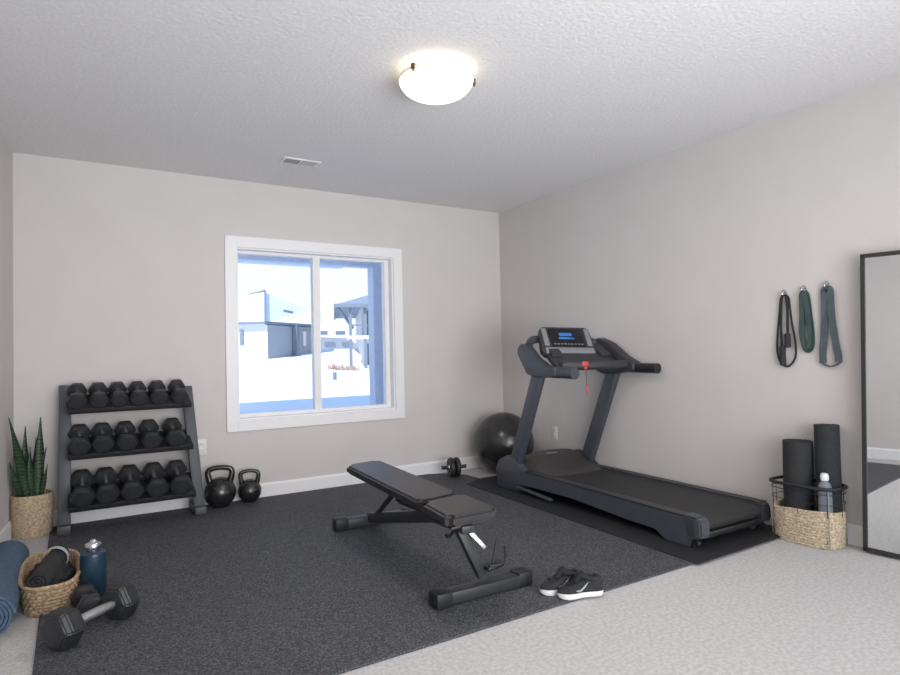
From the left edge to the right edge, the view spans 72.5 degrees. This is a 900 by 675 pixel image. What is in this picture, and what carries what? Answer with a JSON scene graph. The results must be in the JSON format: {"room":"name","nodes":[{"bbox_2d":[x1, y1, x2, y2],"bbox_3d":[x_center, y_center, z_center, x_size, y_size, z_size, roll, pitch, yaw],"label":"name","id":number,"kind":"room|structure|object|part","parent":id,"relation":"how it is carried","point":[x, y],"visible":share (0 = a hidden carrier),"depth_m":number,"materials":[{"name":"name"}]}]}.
{"room":"home gym","nodes":[
{"label":"home gym","id":0,"kind":"room"},
{"bbox_2d":[0,134,13,529],"bbox_3d":[-1.264,-0.107,0.561,0.149,2.500,7.653,-1,-2,-26],"label":"wall","id":1,"kind":"structure","parent":0,"point":[6,155],"depth_m":3.83,"materials":[{"name":"paint"}]},
{"bbox_2d":[0,520,11,542],"bbox_3d":[-1.164,1.085,0.566,0.014,0.112,7.625,-1,-2,-26],"label":"baseboard","id":2,"kind":"structure","parent":1,"relation":"attached to","point":[6,531],"depth_m":3.73,"materials":[{"name":"white paint"}]},
{"bbox_2d":[13,152,503,509],"bbox_3d":[-1.587,0.016,4.912,5.150,2.500,0.150,0,-2,-32],"label":"wall","id":3,"kind":"structure","parent":0,"point":[119,271],"depth_m":4.65,"materials":[{"name":"paint"}]},
{"bbox_2d":[198,439,206,454],"bbox_3d":[-1.867,0.825,4.612,0.072,0.116,0.010,0,-2,-32],"label":"wall outlet","id":4,"kind":"object","parent":3,"relation":"attached to","point":[202,444],"visible":0.88,"depth_m":4.62,"materials":[{"name":"white plastic"}]},
{"bbox_2d":[53,456,484,526],"bbox_3d":[-1.146,1.204,5.039,3.978,0.112,0.014,0,-2,-32],"label":"baseboard","id":5,"kind":"structure","parent":3,"relation":"attached to","point":[340,479],"depth_m":4.91,"materials":[{"name":"white paint"}]},
{"bbox_2d":[224,235,404,432],"bbox_3d":[-1.116,-0.033,5.194,1.533,1.522,0.168,0,-2,-32],"label":"window","id":6,"kind":"structure","parent":3,"relation":"in","point":[391,266],"depth_m":5.18,"materials":[{"name":"white paint"}]},
{"bbox_2d":[239,349,369,413],"bbox_3d":[8.539,1.221,46.468,100.000,1.175,60.000,0,-2,-32],"label":"snowy ground","id":7,"kind":"structure","parent":0,"point":[281,383],"depth_m":13.96,"materials":[{"name":"white snow"}]},
{"bbox_2d":[238,290,311,358],"bbox_3d":[-10.835,-0.149,26.184,11.306,3.988,6.086,-1,-2,-26],"label":"house","id":8,"kind":"object","parent":7,"relation":"on","point":[270,326],"visible":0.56,"depth_m":25.98,"materials":[{"name":"white"}]},
{"bbox_3d":[-6.620,0.596,26.441,0.200,2.320,0.220,-2,-2,19],"label":"downspout panel","id":9,"kind":"part","parent":8,"relation":"part of","materials":[{"name":"metal"}]},
{"bbox_2d":[238,254,383,404],"bbox_3d":[-2.339,-0.060,6.273,3.700,2.000,2.750,0,-2,-32],"label":"porch","id":10,"kind":"object","parent":7,"relation":"on","point":[373,269],"visible":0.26,"depth_m":6.49,"materials":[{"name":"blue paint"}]},
{"bbox_3d":[-0.774,0.084,6.556,0.140,1.655,0.140,0,-2,-32],"label":"post","id":11,"kind":"part","parent":10,"relation":"part of","materials":[{"name":"grey paint"}]},
{"bbox_2d":[332,372,336,379],"bbox_3d":[-2.851,0.974,15.172,0.120,0.250,0.120,0,-2,-32],"label":"bollard","id":12,"kind":"object","parent":7,"relation":"on","point":[333,373],"visible":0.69,"depth_m":15.13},
{"bbox_2d":[321,324,355,348],"bbox_3d":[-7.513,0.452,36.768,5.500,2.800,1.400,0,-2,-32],"label":"house","id":13,"kind":"object","parent":7,"relation":"on","point":[332,336],"visible":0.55,"depth_m":37.16,"materials":[{"name":"grey"}]},
{"bbox_2d":[327,363,361,370],"bbox_3d":[-3.915,1.129,22.816,1.239,0.398,0.896,0,-2,-32],"label":"dry shrub","id":14,"kind":"object","parent":7,"relation":"on","point":[334,366],"visible":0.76,"depth_m":22.75,"materials":[{"name":"brown plant"}]},
{"bbox_2d":[334,295,368,367],"bbox_3d":[-0.885,-0.608,28.981,9.020,4.400,9.080,-1,-2,-11],"label":"gazebo","id":15,"kind":"object","parent":7,"relation":"on","point":[357,308],"visible":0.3,"depth_m":24.23,"materials":[{"name":"grey wood"}]},
{"bbox_3d":[-3.890,0.079,24.038,0.120,2.500,0.120,-1,-2,-11],"label":"post","id":16,"kind":"part","parent":15,"relation":"part of","materials":[{"name":"grey wood"}]},
{"bbox_3d":[0.196,-0.363,24.809,8.450,0.440,0.060,-1,-2,-11],"label":"railing","id":17,"kind":"part","parent":15,"relation":"part of","materials":[{"name":"white wood"}]},
{"bbox_3d":[-3.330,0.070,24.144,0.120,2.500,0.120,-1,-2,-11],"label":"post","id":18,"kind":"part","parent":15,"relation":"part of","materials":[{"name":"grey wood"}]},
{"bbox_3d":[-3.259,0.677,25.416,0.330,0.730,0.030,-1,-2,-11],"label":"pane","id":19,"kind":"part","parent":15,"relation":"part of","materials":[{"name":"glass"}]},
{"bbox_2d":[0,0,899,212],"bbox_3d":[0.375,-1.440,1.714,5.150,0.150,7.750,0,-2,-32],"label":"ceiling","id":20,"kind":"structure","parent":0,"point":[566,94],"depth_m":3.14,"materials":[{"name":"white paint"}]},
{"bbox_2d":[279,156,321,166],"bbox_3d":[-1.071,-1.254,4.394,0.270,0.012,0.124,0,-2,-32],"label":"ceiling vent","id":21,"kind":"object","parent":20,"relation":"in","point":[290,160],"visible":1,"depth_m":4.38,"materials":[{"name":"white metal"}]},
{"bbox_2d":[398,57,475,104],"bbox_3d":[-0.070,-1.246,3.029,0.376,0.147,0.385,0,-2,-32],"label":"ceiling light","id":22,"kind":"object","parent":20,"relation":"attached to","point":[431,81],"visible":1,"depth_m":2.92,"materials":[{"name":"white glass"}]},
{"bbox_3d":[-0.069,-1.304,3.027,0.260,0.030,0.260,0,-2,-32],"label":"plate","id":23,"kind":"part","parent":22,"relation":"part of","materials":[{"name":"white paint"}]},
{"bbox_2d":[0,467,899,674],"bbox_3d":[0.435,1.194,1.644,5.150,0.120,7.750,0,-2,-32],"label":"floor","id":24,"kind":"structure","parent":0,"point":[777,606],"depth_m":2.42,"materials":[{"name":"carpet"}]},
{"bbox_2d":[0,540,29,634],"bbox_3d":[-2.056,1.124,2.803,0.179,0.172,0.900,0,-2,-32],"label":"yoga mat","id":25,"kind":"object","parent":24,"relation":"on","point":[13,553],"visible":0.98,"depth_m":2.68,"materials":[{"name":"blue rubber"}]},
{"bbox_2d":[8,417,53,538],"bbox_3d":[-2.714,0.879,3.918,0.236,0.773,0.322,-2,-2,26],"label":"potted snake plant","id":26,"kind":"object","parent":24,"relation":"on","point":[32,506],"visible":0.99,"depth_m":3.88,"materials":[{"name":"green plant"}]},
{"bbox_3d":[-2.690,1.135,3.950,0.235,0.262,0.235,0,-2,-32],"label":"basket pot","id":27,"kind":"part","parent":26,"relation":"part of","materials":[{"name":"beige wicker"}]},
{"bbox_2d":[18,548,80,616],"bbox_3d":[-1.871,1.141,2.875,0.248,0.157,0.532,0,-2,-32],"label":"wicker basket","id":28,"kind":"object","parent":24,"relation":"on","point":[37,601],"visible":0.61,"depth_m":2.68,"materials":[{"name":"beige wicker"}]},
{"bbox_2d":[23,545,69,587],"bbox_3d":[-1.847,1.055,2.823,0.110,0.120,0.353,-1,-2,-19],"label":"rolled towel","id":29,"kind":"object","parent":28,"relation":"on","point":[42,576],"visible":0.98,"depth_m":2.75,"materials":[{"name":"black fabric"}]},
{"bbox_2d":[30,560,75,584],"bbox_3d":[-1.879,1.115,2.897,0.197,0.115,0.458,0,-2,-32],"label":"cloth","id":30,"kind":"object","parent":28,"relation":"in","point":[67,571],"visible":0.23,"depth_m":2.85,"materials":[{"name":"black fabric"}]},
{"bbox_2d":[32,473,694,674],"bbox_3d":[-0.562,1.206,3.689,3.160,0.010,2.863,0,-2,-32],"label":"rubber floor mat","id":31,"kind":"object","parent":24,"relation":"on","point":[267,585],"visible":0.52,"depth_m":3.01,"materials":[{"name":"black rubber"}]},
{"bbox_2d":[70,583,101,617],"bbox_3d":[-1.577,1.147,2.668,0.108,0.097,0.216,0,-2,-40],"label":"dumbbell","id":32,"kind":"object","parent":31,"relation":"on","point":[85,597],"visible":0.83,"depth_m":2.62,"materials":[{"name":"rubber"}]},
{"bbox_2d":[40,581,140,650],"bbox_3d":[-1.442,1.117,2.482,0.158,0.142,0.366,-2,-2,17],"label":"dumbbell","id":33,"kind":"object","parent":31,"relation":"on","point":[62,628],"visible":1,"depth_m":2.36,"materials":[{"name":"rubber"}]},
{"bbox_3d":[-1.442,1.117,2.482,0.039,0.039,0.204,-2,-2,17],"label":"handle","id":34,"kind":"part","parent":33,"relation":"part of","materials":[{"name":"silver metal"}]},
{"bbox_2d":[79,539,106,596],"bbox_3d":[-1.665,1.072,2.864,0.110,0.263,0.110,0,-2,-32],"label":"water bottle","id":35,"kind":"object","parent":31,"relation":"on","point":[92,561],"visible":0.88,"depth_m":2.83,"materials":[{"name":"blue metal"}]},
{"bbox_2d":[57,385,206,535],"bbox_3d":[-2.149,0.780,4.178,0.891,0.938,0.395,0,-2,-32],"label":"dumbbell rack","id":36,"kind":"object","parent":31,"relation":"on","point":[197,505],"visible":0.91,"depth_m":4.08,"materials":[{"name":"black metal"}]},
{"bbox_2d":[66,383,87,409],"bbox_3d":[-2.454,0.386,4.039,0.118,0.168,0.244,0,-2,-31],"label":"dumbbell","id":37,"kind":"object","parent":36,"relation":"on","point":[77,400],"visible":1,"depth_m":3.96,"materials":[{"name":"rubber"}]},
{"bbox_2d":[67,424,90,455],"bbox_3d":[-2.413,0.663,3.994,0.134,0.184,0.280,0,-2,-31],"label":"dumbbell","id":38,"kind":"object","parent":36,"relation":"on","point":[79,444],"visible":1,"depth_m":3.91,"materials":[{"name":"rubber"}]},
{"bbox_2d":[69,469,94,507],"bbox_3d":[-2.364,0.966,3.942,0.143,0.202,0.328,0,-2,-32],"label":"dumbbell","id":39,"kind":"object","parent":36,"relation":"on","point":[83,495],"visible":1,"depth_m":3.84,"materials":[{"name":"rubber"}]},
{"bbox_2d":[88,382,108,408],"bbox_3d":[-2.350,0.385,4.103,0.118,0.167,0.244,0,-2,-32],"label":"dumbbell","id":40,"kind":"object","parent":36,"relation":"on","point":[97,390],"visible":1,"depth_m":4.03,"materials":[{"name":"black rubber"}]},
{"bbox_2d":[91,422,114,453],"bbox_3d":[-2.302,0.662,4.063,0.133,0.183,0.280,0,-2,-32],"label":"dumbbell","id":41,"kind":"object","parent":36,"relation":"on","point":[101,432],"visible":1,"depth_m":3.98,"materials":[{"name":"black rubber"}]},
{"bbox_2d":[94,466,119,504],"bbox_3d":[-2.249,0.965,4.013,0.143,0.202,0.328,0,-2,-32],"label":"dumbbell","id":42,"kind":"object","parent":36,"relation":"on","point":[107,492],"visible":1,"depth_m":3.92,"materials":[{"name":"black metal"}]},
{"bbox_2d":[108,381,128,407],"bbox_3d":[-2.252,0.385,4.164,0.118,0.168,0.244,0,-2,-32],"label":"dumbbell","id":43,"kind":"object","parent":36,"relation":"on","point":[117,390],"visible":1,"depth_m":4.09,"materials":[{"name":"black rubber"}]},
{"bbox_2d":[114,421,137,450],"bbox_3d":[-2.184,0.662,4.135,0.133,0.183,0.280,0,-2,-32],"label":"dumbbell","id":44,"kind":"object","parent":36,"relation":"on","point":[127,440],"visible":1,"depth_m":4.05,"materials":[{"name":"black rubber"}]},
{"bbox_2d":[67,390,191,414],"bbox_3d":[-2.193,0.439,4.221,0.745,0.118,0.200,0,-2,-32],"label":"shelf","id":45,"kind":"object","parent":36,"relation":"attached to","point":[149,405],"depth_m":4.17,"materials":[{"name":"black metal"}]},
{"bbox_2d":[117,464,144,500],"bbox_3d":[-2.128,0.964,4.087,0.143,0.201,0.327,0,-2,-32],"label":"dumbbell","id":46,"kind":"object","parent":36,"relation":"on","point":[132,489],"visible":1,"depth_m":3.99,"materials":[{"name":"black metal"}]},
{"bbox_2d":[68,429,193,460],"bbox_3d":[-2.160,0.723,4.171,0.745,0.121,0.230,0,-2,-32],"label":"shelf","id":47,"kind":"object","parent":36,"relation":"attached to","point":[188,444],"depth_m":4.13,"materials":[{"name":"black metal"}]},
{"bbox_2d":[68,472,195,512],"bbox_3d":[-2.122,1.030,4.112,0.745,0.130,0.271,0,-2,-32],"label":"shelf","id":48,"kind":"object","parent":36,"relation":"attached to","point":[169,495],"depth_m":4.06,"materials":[{"name":"black metal"}]},
{"bbox_2d":[127,381,148,405],"bbox_3d":[-2.150,0.384,4.227,0.118,0.167,0.244,0,-2,-32],"label":"dumbbell","id":49,"kind":"object","parent":36,"relation":"on","point":[138,397],"visible":1,"depth_m":4.15,"materials":[{"name":"black rubber"}]},
{"bbox_2d":[138,419,161,448],"bbox_3d":[-2.060,0.661,4.212,0.133,0.183,0.280,0,-2,-32],"label":"dumbbell","id":50,"kind":"object","parent":36,"relation":"on","point":[151,438],"visible":1,"depth_m":4.12,"materials":[{"name":"black rubber"}]},
{"bbox_2d":[141,462,168,497],"bbox_3d":[-2.003,0.963,4.164,0.143,0.201,0.327,0,-2,-32],"label":"dumbbell","id":51,"kind":"object","parent":36,"relation":"on","point":[157,486],"visible":1,"depth_m":4.07,"materials":[{"name":"black metal"}]},
{"bbox_2d":[147,380,168,404],"bbox_3d":[-2.043,0.383,4.292,0.118,0.167,0.244,0,-2,-32],"label":"dumbbell","id":52,"kind":"object","parent":36,"relation":"on","point":[159,396],"visible":1,"depth_m":4.22,"materials":[{"name":"black rubber"}]},
{"bbox_2d":[162,417,185,446],"bbox_3d":[-1.932,0.660,4.291,0.133,0.183,0.280,0,-2,-32],"label":"dumbbell","id":53,"kind":"object","parent":36,"relation":"on","point":[175,436],"visible":1,"depth_m":4.20,"materials":[{"name":"black rubber"}]},
{"bbox_2d":[167,379,188,403],"bbox_3d":[-1.933,0.383,4.361,0.118,0.167,0.244,0,-2,-32],"label":"dumbbell","id":54,"kind":"object","parent":36,"relation":"on","point":[179,395],"visible":1,"depth_m":4.29,"materials":[{"name":"black rubber"}]},
{"bbox_2d":[165,459,191,494],"bbox_3d":[-1.879,0.963,4.241,0.143,0.201,0.327,0,-2,-32],"label":"dumbbell","id":55,"kind":"object","parent":36,"relation":"on","point":[180,483],"visible":1,"depth_m":4.14,"materials":[{"name":"black metal"}]},
{"bbox_2d":[204,465,235,507],"bbox_3d":[-1.703,1.097,4.544,0.224,0.304,0.224,0,-2,-32],"label":"kettlebell","id":56,"kind":"object","parent":31,"relation":"on","point":[219,492],"visible":1,"depth_m":4.48,"materials":[{"name":"black metal"}]},
{"bbox_3d":[-1.705,1.018,4.546,0.209,0.147,0.050,-1,-2,-20],"label":"handle","id":57,"kind":"part","parent":56,"relation":"part of","materials":[{"name":"black metal"}]},
{"bbox_2d":[238,469,261,502],"bbox_3d":[-1.530,1.126,4.684,0.174,0.246,0.174,0,-2,-32],"label":"kettlebell","id":58,"kind":"object","parent":31,"relation":"on","point":[249,490],"visible":1,"depth_m":4.64,"materials":[{"name":"black metal"}]},
{"bbox_3d":[-1.532,1.067,4.686,0.163,0.127,0.039,-1,-2,-20],"label":"handle","id":59,"kind":"part","parent":58,"relation":"part of","materials":[{"name":"black metal"}]},
{"bbox_2d":[332,461,532,609],"bbox_3d":[-0.147,0.960,3.315,0.552,0.441,1.557,-1,-2,-27],"label":"bench","id":60,"kind":"object","parent":31,"relation":"on","point":[425,501],"visible":1,"depth_m":2.83,"materials":[{"name":"leather"}]},
{"bbox_3d":[-0.004,0.833,2.810,0.198,0.042,0.376,0,-2,-32],"label":"seat frame","id":61,"kind":"part","parent":60,"relation":"part of","materials":[{"name":"metal"}]},
{"bbox_3d":[0.086,0.957,2.787,0.163,0.279,0.049,-1,-2,-14],"label":"post","id":62,"kind":"part","parent":60,"relation":"part of","materials":[{"name":"metal"}]},
{"bbox_2d":[441,457,466,476],"bbox_3d":[0.035,1.147,5.436,0.191,0.172,0.176,-2,-2,25],"label":"wheel","id":63,"kind":"object","parent":31,"relation":"on","point":[454,466],"visible":1,"depth_m":5.39,"materials":[{"name":"black plastic"}]},
{"bbox_2d":[539,566,579,595],"bbox_3d":[0.502,1.096,2.794,0.215,0.112,0.083,-1,-2,-23],"label":"shoe","id":64,"kind":"object","parent":31,"relation":"on","point":[563,575],"visible":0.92,"depth_m":2.77,"materials":[{"name":"black fabric"}]},
{"bbox_2d":[557,570,602,599],"bbox_3d":[0.576,1.093,2.736,0.215,0.112,0.083,-1,-2,-16],"label":"shoe","id":65,"kind":"object","parent":31,"relation":"on","point":[583,585],"visible":1,"depth_m":2.71,"materials":[{"name":"black fabric"}]},
{"bbox_2d":[467,476,780,563],"bbox_3d":[1.008,1.180,4.363,0.930,0.005,2.425,0,-2,-32],"label":"mat","id":66,"kind":"object","parent":31,"relation":"on","point":[715,547],"visible":0.49,"depth_m":3.69,"materials":[{"name":"rubber"}]},
{"bbox_2d":[496,327,770,547],"bbox_3d":[1.128,0.536,4.325,0.756,1.273,1.979,0,-2,-32],"label":"treadmill","id":67,"kind":"object","parent":66,"relation":"on","point":[685,514],"visible":1,"depth_m":4.45,"materials":[{"name":"metal"}]},
{"bbox_3d":[0.910,0.062,4.786,0.685,0.174,0.133,-1,-2,-9],"label":"frame","id":68,"kind":"part","parent":67,"relation":"part of","materials":[{"name":"plastic"}]},
{"bbox_2d":[523,449,602,475],"bbox_3d":[0.840,1.004,4.872,0.550,0.213,0.589,0,-2,-32],"label":"hood","id":69,"kind":"object","parent":67,"relation":"attached to","point":[552,462],"depth_m":4.74,"materials":[{"name":"black plastic"}]},
{"bbox_3d":[0.900,0.026,4.690,0.403,0.205,0.129,-1,-2,-15],"label":"key panel","id":70,"kind":"part","parent":67,"relation":"part of","materials":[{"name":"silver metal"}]},
{"bbox_2d":[539,342,617,369],"bbox_3d":[0.976,0.141,4.652,0.520,0.204,0.305,-1,-2,-17],"label":"tray","id":71,"kind":"object","parent":67,"relation":"on","point":[580,355],"depth_m":4.61,"materials":[{"name":"plastic"}]},
{"bbox_3d":[0.914,1.087,4.112,0.075,0.171,1.805,0,-2,-29],"label":"rail","id":72,"kind":"part","parent":67,"relation":"part of","materials":[{"name":"metal"}]},
{"bbox_3d":[0.978,0.997,3.990,0.070,0.017,1.545,0,-2,-29],"label":"foot rail","id":73,"kind":"part","parent":67,"relation":"part of","materials":[{"name":"plastic"}]},
{"bbox_3d":[1.409,1.084,4.417,0.075,0.171,1.805,0,-2,-29],"label":"rail","id":74,"kind":"part","parent":67,"relation":"part of","materials":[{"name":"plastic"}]},
{"bbox_3d":[1.477,0.994,4.298,0.070,0.017,1.545,0,-2,-29],"label":"foot rail","id":75,"kind":"part","parent":67,"relation":"part of","materials":[{"name":"plastic"}]},
{"bbox_2d":[474,412,533,471],"bbox_3d":[0.493,0.964,5.630,0.550,0.550,0.550,0,-2,-32],"label":"exercise ball","id":76,"kind":"object","parent":24,"relation":"on","point":[494,438],"visible":0.65,"depth_m":5.44,"materials":[{"name":"black plastic"}]},
{"bbox_2d":[769,475,847,550],"bbox_3d":[2.017,0.979,3.454,0.233,0.334,0.389,0,-2,-32],"label":"basket","id":77,"kind":"object","parent":24,"relation":"on","point":[809,528],"visible":0.88,"depth_m":3.36,"materials":[{"name":"wicker"}]},
{"bbox_2d":[782,439,814,510],"bbox_3d":[1.996,0.863,3.511,0.159,0.548,0.161,0,-2,-32],"label":"rolled mat","id":78,"kind":"object","parent":77,"relation":"in","point":[798,463],"visible":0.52,"depth_m":3.45,"materials":[{"name":"grey plastic"}]},
{"bbox_2d":[818,473,832,547],"bbox_3d":[2.037,0.932,3.326,0.068,0.396,0.068,0,-2,-32],"label":"water bottle","id":79,"kind":"object","parent":77,"relation":"in","point":[824,477],"visible":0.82,"depth_m":3.31,"materials":[{"name":"clear plastic"}]},
{"bbox_2d":[813,424,842,512],"bbox_3d":[2.103,0.808,3.405,0.128,0.645,0.122,0,-2,-32],"label":"rolled mat","id":80,"kind":"object","parent":77,"relation":"in","point":[827,450],"visible":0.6,"depth_m":3.36,"materials":[{"name":"grey plastic"}]},
{"bbox_2d":[860,250,899,558],"bbox_3d":[2.336,0.337,3.071,0.051,1.578,0.513,0,-2,-37],"label":"floor mirror","id":81,"kind":"object","parent":24,"relation":"on","point":[879,271],"visible":1,"depth_m":3.19,"materials":[{"name":"metal"}]},
{"bbox_2d":[499,73,899,525],"bbox_3d":[2.573,-0.132,2.927,0.150,2.500,7.600,0,-2,-32],"label":"wall","id":82,"kind":"structure","parent":0,"point":[683,260],"depth_m":4.08,"materials":[{"name":"paint"}]},
{"bbox_2d":[552,426,557,439],"bbox_3d":[0.928,0.849,5.452,0.010,0.116,0.072,0,-2,-32],"label":"wall outlet","id":83,"kind":"object","parent":82,"relation":"attached to","point":[554,429],"visible":1,"depth_m":5.45,"materials":[{"name":"white plastic"}]},
{"bbox_2d":[764,507,862,547],"bbox_3d":[2.534,1.062,2.846,0.014,0.112,7.586,0,-2,-32],"label":"baseboard","id":84,"kind":"structure","parent":82,"relation":"attached to","point":[855,532],"depth_m":3.36,"materials":[{"name":"white paint"}]},
{"bbox_3d":[2.068,-0.282,3.580,0.023,0.044,0.032,0,-2,-32],"label":"wall hook","id":85,"kind":"object","parent":82,"relation":"attached to","visible":0},
{"bbox_2d":[799,290,814,352],"bbox_3d":[2.065,-0.094,3.563,0.022,0.369,0.087,0,-2,-32],"label":"band","id":86,"kind":"object","parent":85,"relation":"hanging from","point":[805,308],"visible":1,"depth_m":3.55,"materials":[{"name":"green rubber"}]},
{"bbox_3d":[2.135,-0.299,3.471,0.023,0.044,0.032,0,-2,-32],"label":"wall hook","id":87,"kind":"object","parent":82,"relation":"attached to","visible":0},
{"bbox_2d":[819,285,842,366],"bbox_3d":[2.138,-0.064,3.457,0.014,0.462,0.124,0,-2,-32],"label":"band","id":88,"kind":"object","parent":87,"relation":"hanging from","point":[827,292],"visible":1,"depth_m":3.46,"materials":[{"name":"rubber"}]},
{"bbox_3d":[2.007,-0.266,3.678,0.023,0.044,0.032,0,-2,-32],"label":"wall hook","id":89,"kind":"object","parent":82,"relation":"attached to","visible":0},
{"bbox_2d":[776,294,796,366],"bbox_3d":[2.000,-0.041,3.666,0.034,0.438,0.123,0,-2,-32],"label":"strap","id":90,"kind":"object","parent":89,"relation":"hanging from","point":[787,336],"visible":1,"depth_m":3.66,"materials":[{"name":"black rubber"}]}
]}

